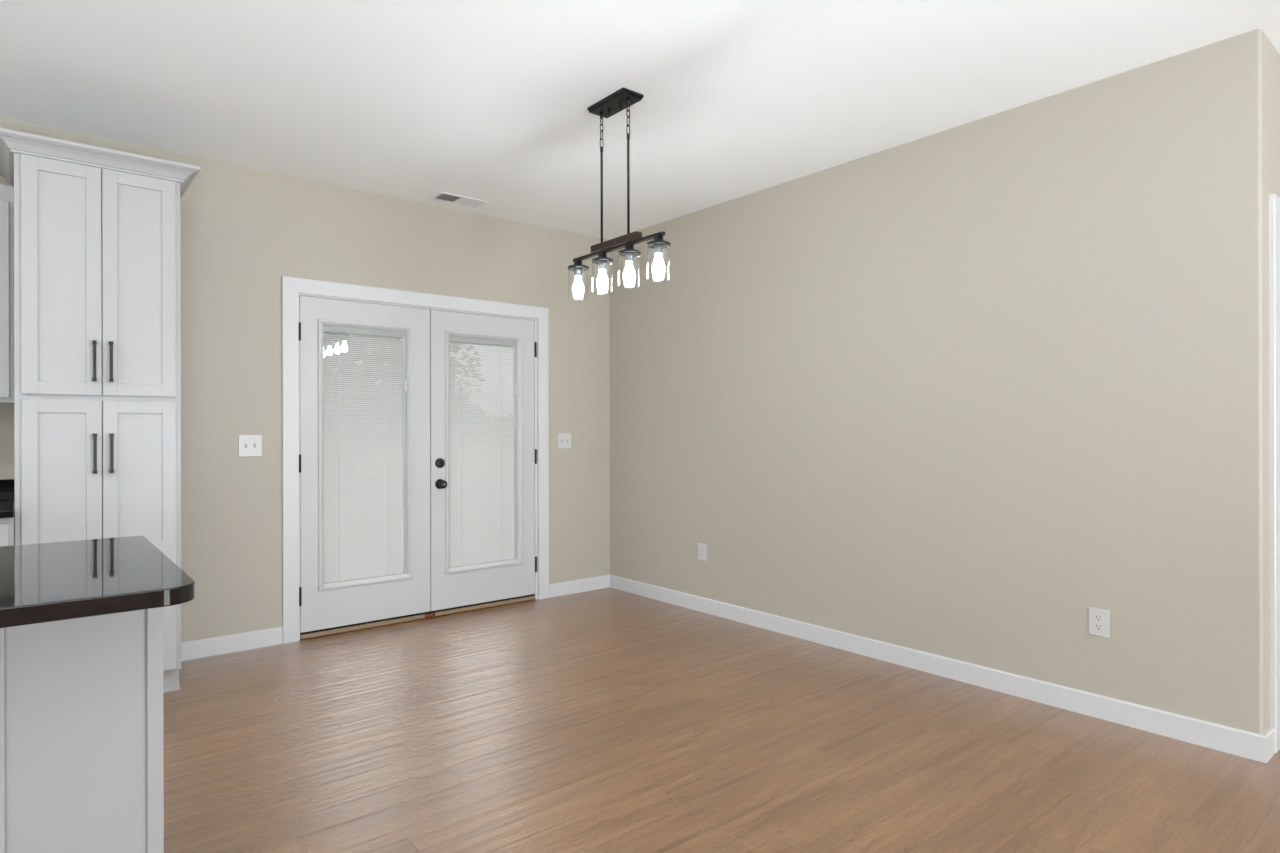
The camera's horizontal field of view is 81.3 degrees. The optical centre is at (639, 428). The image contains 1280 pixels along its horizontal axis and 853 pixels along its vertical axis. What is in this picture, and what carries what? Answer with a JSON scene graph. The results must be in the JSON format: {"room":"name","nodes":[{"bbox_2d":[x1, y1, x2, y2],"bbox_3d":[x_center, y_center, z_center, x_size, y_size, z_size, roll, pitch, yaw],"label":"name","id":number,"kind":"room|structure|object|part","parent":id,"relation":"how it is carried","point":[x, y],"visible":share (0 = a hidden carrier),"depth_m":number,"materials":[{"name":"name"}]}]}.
{"room":"dining room","nodes":[
{"label":"dining room","id":0,"kind":"room"},
{"bbox_2d":[0,117,609,641],"bbox_3d":[-3.003,-0.118,3.703,7.360,2.743,0.160,0,0,-40],"label":"wall","id":1,"kind":"structure","parent":0,"point":[243,229],"depth_m":4.33,"materials":[{"name":"beige paint"}]},
{"bbox_2d":[0,184,13,402],"bbox_3d":[-3.195,-0.601,3.213,0.760,0.968,0.348,0,0,-40],"label":"upper cabinet","id":2,"kind":"object","parent":1,"relation":"attached to","point":[6,192],"visible":0.9,"depth_m":3.31,"materials":[{"name":"grey paint"}]},
{"bbox_3d":[-2.949,-0.574,3.203,0.362,0.870,0.019,0,0,-40],"label":"door","id":3,"kind":"part","parent":2,"relation":"part of","materials":[{"name":"grey paint"}]},
{"bbox_2d":[0,479,14,499],"bbox_3d":[-3.297,0.291,3.340,0.760,0.098,0.020,0,0,-40],"label":"backsplash","id":4,"kind":"structure","parent":1,"relation":"attached to","point":[7,486],"depth_m":3.56,"materials":[{"name":"black stone"}]},
{"bbox_2d":[181,627,282,660],"bbox_3d":[-2.313,1.204,4.159,0.586,0.097,0.014,0,0,-40],"label":"baseboard","id":5,"kind":"structure","parent":1,"relation":"attached to","point":[201,648],"depth_m":4.17,"materials":[{"name":"white paint"}]},
{"bbox_2d":[238,435,261,456],"bbox_3d":[-2.215,0.096,4.237,0.122,0.124,0.021,0,0,-40],"label":"light switch","id":6,"kind":"object","parent":1,"relation":"attached to","point":[248,445],"visible":1,"depth_m":4.24,"materials":[{"name":"grey plastic"}]},
{"bbox_2d":[299,296,430,634],"bbox_3d":[-1.711,0.216,4.697,0.848,2.012,0.079,0,0,-41],"label":"door","id":7,"kind":"structure","parent":1,"relation":"in","point":[354,571],"depth_m":4.67,"materials":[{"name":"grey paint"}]},
{"bbox_3d":[-1.848,0.172,4.574,0.003,1.530,0.002,0,0,-40],"label":"ladder cord","id":8,"kind":"part","parent":7,"relation":"part of","materials":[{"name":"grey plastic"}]},
{"bbox_2d":[323,332,402,583],"bbox_3d":[-1.736,0.176,4.678,0.500,1.534,0.010,0,0,-40],"label":"blind","id":9,"kind":"object","parent":7,"relation":"in","point":[362,517],"depth_m":4.67,"materials":[{"name":"white plastic"}]},
{"bbox_3d":[-1.708,0.156,4.668,0.594,1.642,0.022,0,0,-40],"label":"glazing frame","id":10,"kind":"part","parent":7,"relation":"part of","materials":[{"name":"grey paint"}]},
{"bbox_3d":[-1.614,0.172,4.768,0.003,1.530,0.002,0,0,-40],"label":"ladder cord","id":11,"kind":"part","parent":7,"relation":"part of","materials":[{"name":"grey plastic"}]},
{"bbox_2d":[282,276,548,643],"bbox_3d":[-1.433,0.179,4.990,1.828,2.143,0.177,0,0,-40],"label":"door frame","id":12,"kind":"structure","parent":1,"relation":"attached to","point":[292,287],"depth_m":4.53,"materials":[{"name":"white paint"}]},
{"bbox_2d":[430,310,536,612],"bbox_3d":[-1.069,0.214,5.191,0.811,2.012,0.126,0,0,-40],"label":"door","id":13,"kind":"structure","parent":1,"relation":"in","point":[482,518],"depth_m":5.19,"materials":[{"name":"grey paint"}]},
{"bbox_3d":[-1.316,0.368,4.950,0.066,0.066,0.068,0,0,-40],"label":"knob","id":14,"kind":"part","parent":13,"relation":"part of","materials":[{"name":"black metal"}]},
{"bbox_3d":[-1.219,0.171,5.095,0.003,1.530,0.002,0,0,-40],"label":"ladder cord","id":15,"kind":"part","parent":13,"relation":"part of","materials":[{"name":"white fabric"}]},
{"bbox_2d":[449,342,512,567],"bbox_3d":[-1.107,0.175,5.199,0.500,1.534,0.010,0,0,-40],"label":"blind","id":16,"kind":"object","parent":13,"relation":"in","point":[480,496],"depth_m":5.19,"materials":[{"name":"white plastic"}]},
{"bbox_3d":[-1.079,0.154,5.189,0.594,1.642,0.022,0,0,-40],"label":"glazing frame","id":17,"kind":"part","parent":13,"relation":"part of","materials":[{"name":"grey paint"}]},
{"bbox_3d":[-0.985,0.170,5.289,0.003,1.530,0.002,0,0,-40],"label":"ladder cord","id":18,"kind":"part","parent":13,"relation":"part of","materials":[{"name":"white fabric"}]},
{"bbox_2d":[557,433,570,448],"bbox_3d":[-0.565,0.091,5.603,0.122,0.116,0.021,0,0,-40],"label":"light switch","id":19,"kind":"object","parent":1,"relation":"attached to","point":[563,439],"visible":1,"depth_m":5.60,"materials":[{"name":"grey plastic"}]},
{"bbox_2d":[549,575,609,597],"bbox_3d":[-0.454,1.200,5.697,0.574,0.097,0.014,0,0,-40],"label":"baseboard","id":20,"kind":"structure","parent":1,"relation":"attached to","point":[599,582],"depth_m":5.68,"materials":[{"name":"white paint"}]},
{"bbox_2d":[0,0,1279,239],"bbox_3d":[1.071,-1.558,0.847,10.000,0.120,9.760,0,0,-40],"label":"ceiling","id":21,"kind":"structure","parent":0,"point":[417,100],"depth_m":3.17,"materials":[{"name":"white paint"}]},
{"bbox_2d":[429,192,487,207],"bbox_3d":[-1.181,-1.490,4.853,0.328,0.006,0.175,0,0,-40],"label":"ceiling vent","id":22,"kind":"object","parent":21,"relation":"in","point":[441,196],"visible":1,"depth_m":4.85,"materials":[{"name":"white metal"}]},
{"bbox_2d":[568,87,670,297],"bbox_3d":[-0.112,-1.066,3.398,0.116,0.858,0.699,0,0,-40],"label":"pendant light","id":23,"kind":"object","parent":21,"relation":"hanging from","point":[623,98],"visible":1,"depth_m":3.37,"materials":[{"name":"black metal"}]},
{"bbox_2d":[568,260,588,297],"bbox_3d":[-0.300,-0.727,3.628,0.104,0.182,0.104,0,0,-40],"label":"shade","id":24,"kind":"object","parent":23,"relation":"attached to","point":[578,289],"depth_m":3.61,"materials":[{"name":"grey"}]},
{"bbox_3d":[-0.179,-1.091,3.480,0.015,0.452,0.015,0,0,-40],"label":"hanging rod","id":25,"kind":"part","parent":23,"relation":"part of","materials":[{"name":"black metal"}]},
{"bbox_3d":[-0.179,-1.381,3.480,0.016,0.145,0.016,0,0,5],"label":"chain","id":26,"kind":"part","parent":23,"relation":"part of","materials":[{"name":"black metal"}]},
{"bbox_2d":[591,252,613,293],"bbox_3d":[-0.175,-0.728,3.476,0.104,0.182,0.104,0,0,-40],"label":"shade","id":27,"kind":"object","parent":23,"relation":"attached to","point":[602,260],"depth_m":3.46,"materials":[{"name":"grey"}]},
{"bbox_3d":[-0.052,-1.381,3.326,0.016,0.145,0.016,0,0,5],"label":"chain","id":28,"kind":"part","parent":23,"relation":"part of","materials":[{"name":"black metal"}]},
{"bbox_3d":[-0.052,-1.091,3.326,0.015,0.452,0.015,0,0,-40],"label":"hanging rod","id":29,"kind":"part","parent":23,"relation":"part of","materials":[{"name":"black metal"}]},
{"bbox_2d":[618,244,640,287],"bbox_3d":[-0.048,-0.728,3.323,0.104,0.182,0.104,0,0,-40],"label":"shade","id":30,"kind":"object","parent":23,"relation":"attached to","point":[629,252],"depth_m":3.31,"materials":[{"name":"grey"}]},
{"bbox_2d":[646,235,670,279],"bbox_3d":[0.079,-0.728,3.169,0.104,0.182,0.104,0,0,-40],"label":"shade","id":31,"kind":"object","parent":23,"relation":"attached to","point":[658,268],"depth_m":3.15,"materials":[{"name":"clear glass"}]},
{"bbox_2d":[163,587,1279,852],"bbox_3d":[1.078,1.305,0.847,10.000,0.120,9.760,0,0,-40],"label":"floor","id":32,"kind":"structure","parent":0,"point":[605,720],"depth_m":2.84,"materials":[{"name":"brown wood"}]},
{"bbox_2d":[0,511,14,546],"bbox_3d":[-3.106,0.812,3.109,0.760,0.884,0.618,0,0,-40],"label":"base cabinet","id":33,"kind":"object","parent":32,"relation":"on","point":[7,525],"visible":0.23,"depth_m":3.10,"materials":[{"name":"grey paint"}]},
{"bbox_3d":[-2.916,0.467,2.878,0.727,0.144,0.019,0,0,-40],"label":"drawer","id":34,"kind":"part","parent":33,"relation":"part of","materials":[{"name":"grey paint"}]},
{"bbox_2d":[0,479,14,517],"bbox_3d":[-3.098,0.306,3.098,0.760,0.128,0.646,0,0,-40],"label":"countertop","id":35,"kind":"structure","parent":33,"relation":"on","point":[7,486],"depth_m":3.54,"materials":[{"name":"black stone"}]},
{"bbox_2d":[0,607,163,852],"bbox_3d":[-2.151,0.814,1.417,2.035,0.876,0.635,0,0,-40],"label":"kitchen island","id":36,"kind":"object","parent":32,"relation":"on","point":[82,713],"visible":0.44,"depth_m":1.73,"materials":[{"name":"grey paint"}]},
{"bbox_2d":[0,536,194,627],"bbox_3d":[-2.077,0.357,1.302,2.124,0.038,0.978,0,0,-40],"label":"island countertop","id":37,"kind":"structure","parent":36,"relation":"on","point":[54,581],"depth_m":1.65,"materials":[{"name":"black stone"}]},
{"bbox_3d":[-1.194,0.812,1.830,0.034,0.876,0.050,0,0,-40],"label":"corner post","id":38,"kind":"part","parent":36,"relation":"part of","materials":[{"name":"grey paint"}]},
{"bbox_2d":[0,128,199,692],"bbox_3d":[-2.568,0.008,3.529,0.744,2.490,0.660,0,0,-40],"label":"pantry cabinet","id":39,"kind":"object","parent":32,"relation":"on","point":[97,282],"visible":0.87,"depth_m":3.30,"materials":[{"name":"grey paint"}]},
{"bbox_3d":[-2.504,0.500,3.232,0.276,1.250,0.019,0,0,-40],"label":"door","id":40,"kind":"part","parent":39,"relation":"part of","materials":[{"name":"grey paint"}]},
{"bbox_3d":[-2.507,-0.654,3.232,0.276,1.011,0.019,0,0,-40],"label":"door","id":41,"kind":"part","parent":39,"relation":"part of","materials":[{"name":"grey paint"}]},
{"bbox_3d":[-2.404,-0.299,3.282,0.015,0.178,0.033,0,0,-40],"label":"handle","id":42,"kind":"part","parent":39,"relation":"part of","materials":[{"name":"black metal"}]},
{"bbox_3d":[-2.402,0.109,3.283,0.015,0.176,0.033,0,0,-40],"label":"handle","id":43,"kind":"part","parent":39,"relation":"part of","materials":[{"name":"black metal"}]},
{"bbox_3d":[-2.571,-1.200,3.529,0.744,0.072,0.660,0,0,-40],"label":"crown molding","id":44,"kind":"part","parent":39,"relation":"part of","materials":[{"name":"grey paint"}]},
{"bbox_3d":[-2.356,0.109,3.321,0.015,0.176,0.033,0,0,-40],"label":"handle","id":45,"kind":"part","parent":39,"relation":"part of","materials":[{"name":"black metal"}]},
{"bbox_3d":[-2.357,-0.299,3.321,0.015,0.178,0.033,0,0,-40],"label":"handle","id":46,"kind":"part","parent":39,"relation":"part of","materials":[{"name":"black metal"}]},
{"bbox_3d":[-2.290,-0.655,3.411,0.280,1.011,0.019,0,0,-40],"label":"door","id":47,"kind":"part","parent":39,"relation":"part of","materials":[{"name":"grey paint"}]},
{"bbox_3d":[-2.288,0.499,3.411,0.280,1.250,0.019,0,0,-40],"label":"door","id":48,"kind":"part","parent":39,"relation":"part of","materials":[{"name":"grey paint"}]},
{"bbox_2d":[300,596,534,639],"bbox_3d":[-1.438,1.236,4.991,1.621,0.029,0.164,0,0,-40],"label":"threshold","id":49,"kind":"object","parent":32,"relation":"on","point":[369,625],"visible":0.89,"depth_m":4.84,"materials":[{"name":"brown wood"}]},
{"bbox_2d":[609,28,1270,734],"bbox_3d":[1.104,-0.127,4.387,0.160,2.743,4.024,0,0,-40],"label":"wall","id":50,"kind":"structure","parent":0,"point":[967,391],"depth_m":3.53,"materials":[{"name":"beige paint"}]},
{"bbox_2d":[698,543,706,560],"bbox_3d":[0.425,0.840,5.078,0.008,0.112,0.079,0,0,-40],"label":"wall outlet","id":51,"kind":"object","parent":50,"relation":"attached to","point":[702,548],"visible":1,"depth_m":5.07,"materials":[{"name":"white plastic"}]},
{"bbox_2d":[610,575,1274,762],"bbox_3d":[1.097,1.196,4.359,0.138,0.097,4.024,0,0,-40],"label":"baseboard","id":52,"kind":"structure","parent":50,"relation":"attached to","point":[1261,748],"depth_m":3.52,"materials":[{"name":"white paint"}]},
{"bbox_2d":[1089,607,1109,637],"bbox_3d":[1.975,0.834,3.205,0.008,0.117,0.079,0,0,-40],"label":"wall outlet","id":53,"kind":"object","parent":50,"relation":"attached to","point":[1099,619],"visible":1,"depth_m":3.20,"materials":[{"name":"white plastic"}]},
{"bbox_2d":[1094,615,1102,621],"bbox_3d":[1.973,0.814,3.204,0.002,0.028,0.034,0,0,-40],"label":"receptacle","id":54,"kind":"object","parent":53,"relation":"attached to","point":[1097,618],"depth_m":3.20,"materials":[{"name":"white plastic"}]},
{"bbox_2d":[1094,624,1102,630],"bbox_3d":[1.973,0.853,3.204,0.002,0.028,0.034,0,0,-40],"label":"receptacle","id":55,"kind":"object","parent":53,"relation":"attached to","point":[1097,627],"depth_m":3.20,"materials":[{"name":"white plastic"}]},
{"bbox_2d":[1271,43,1279,197],"bbox_3d":[3.421,-0.132,3.784,2.640,2.743,0.140,0,0,-40],"label":"wall","id":56,"kind":"structure","parent":0,"point":[1275,56],"depth_m":2.94,"materials":[{"name":"beige paint"}]},
{"bbox_2d":[1269,194,1279,752],"bbox_3d":[2.766,0.169,3.229,0.995,2.144,0.157,0,0,-40],"label":"door frame","id":57,"kind":"structure","parent":56,"relation":"attached to","point":[1274,200],"depth_m":2.86,"materials":[{"name":"white paint"}]},
{"label":"outside","id":58,"kind":"structure","parent":0,"visible":0},
{"bbox_2d":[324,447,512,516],"bbox_3d":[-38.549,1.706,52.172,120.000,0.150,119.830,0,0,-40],"label":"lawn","id":59,"kind":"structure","parent":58,"point":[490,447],"depth_m":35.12,"materials":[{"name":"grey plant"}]},
{"bbox_2d":[323,334,401,464],"bbox_3d":[-7.200,-1.966,18.308,4.452,7.065,4.430,0,0,-40],"label":"tree","id":60,"kind":"object","parent":59,"relation":"on","point":[332,334],"visible":0.02,"depth_m":17.34,"materials":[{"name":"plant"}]},
{"bbox_2d":[449,343,485,459],"bbox_3d":[-3.959,-0.189,15.778,1.379,3.498,1.270,0,0,-40],"label":"tree","id":61,"kind":"object","parent":59,"relation":"on","point":[451,343],"visible":0.03,"depth_m":15.74,"materials":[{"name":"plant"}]}
]}

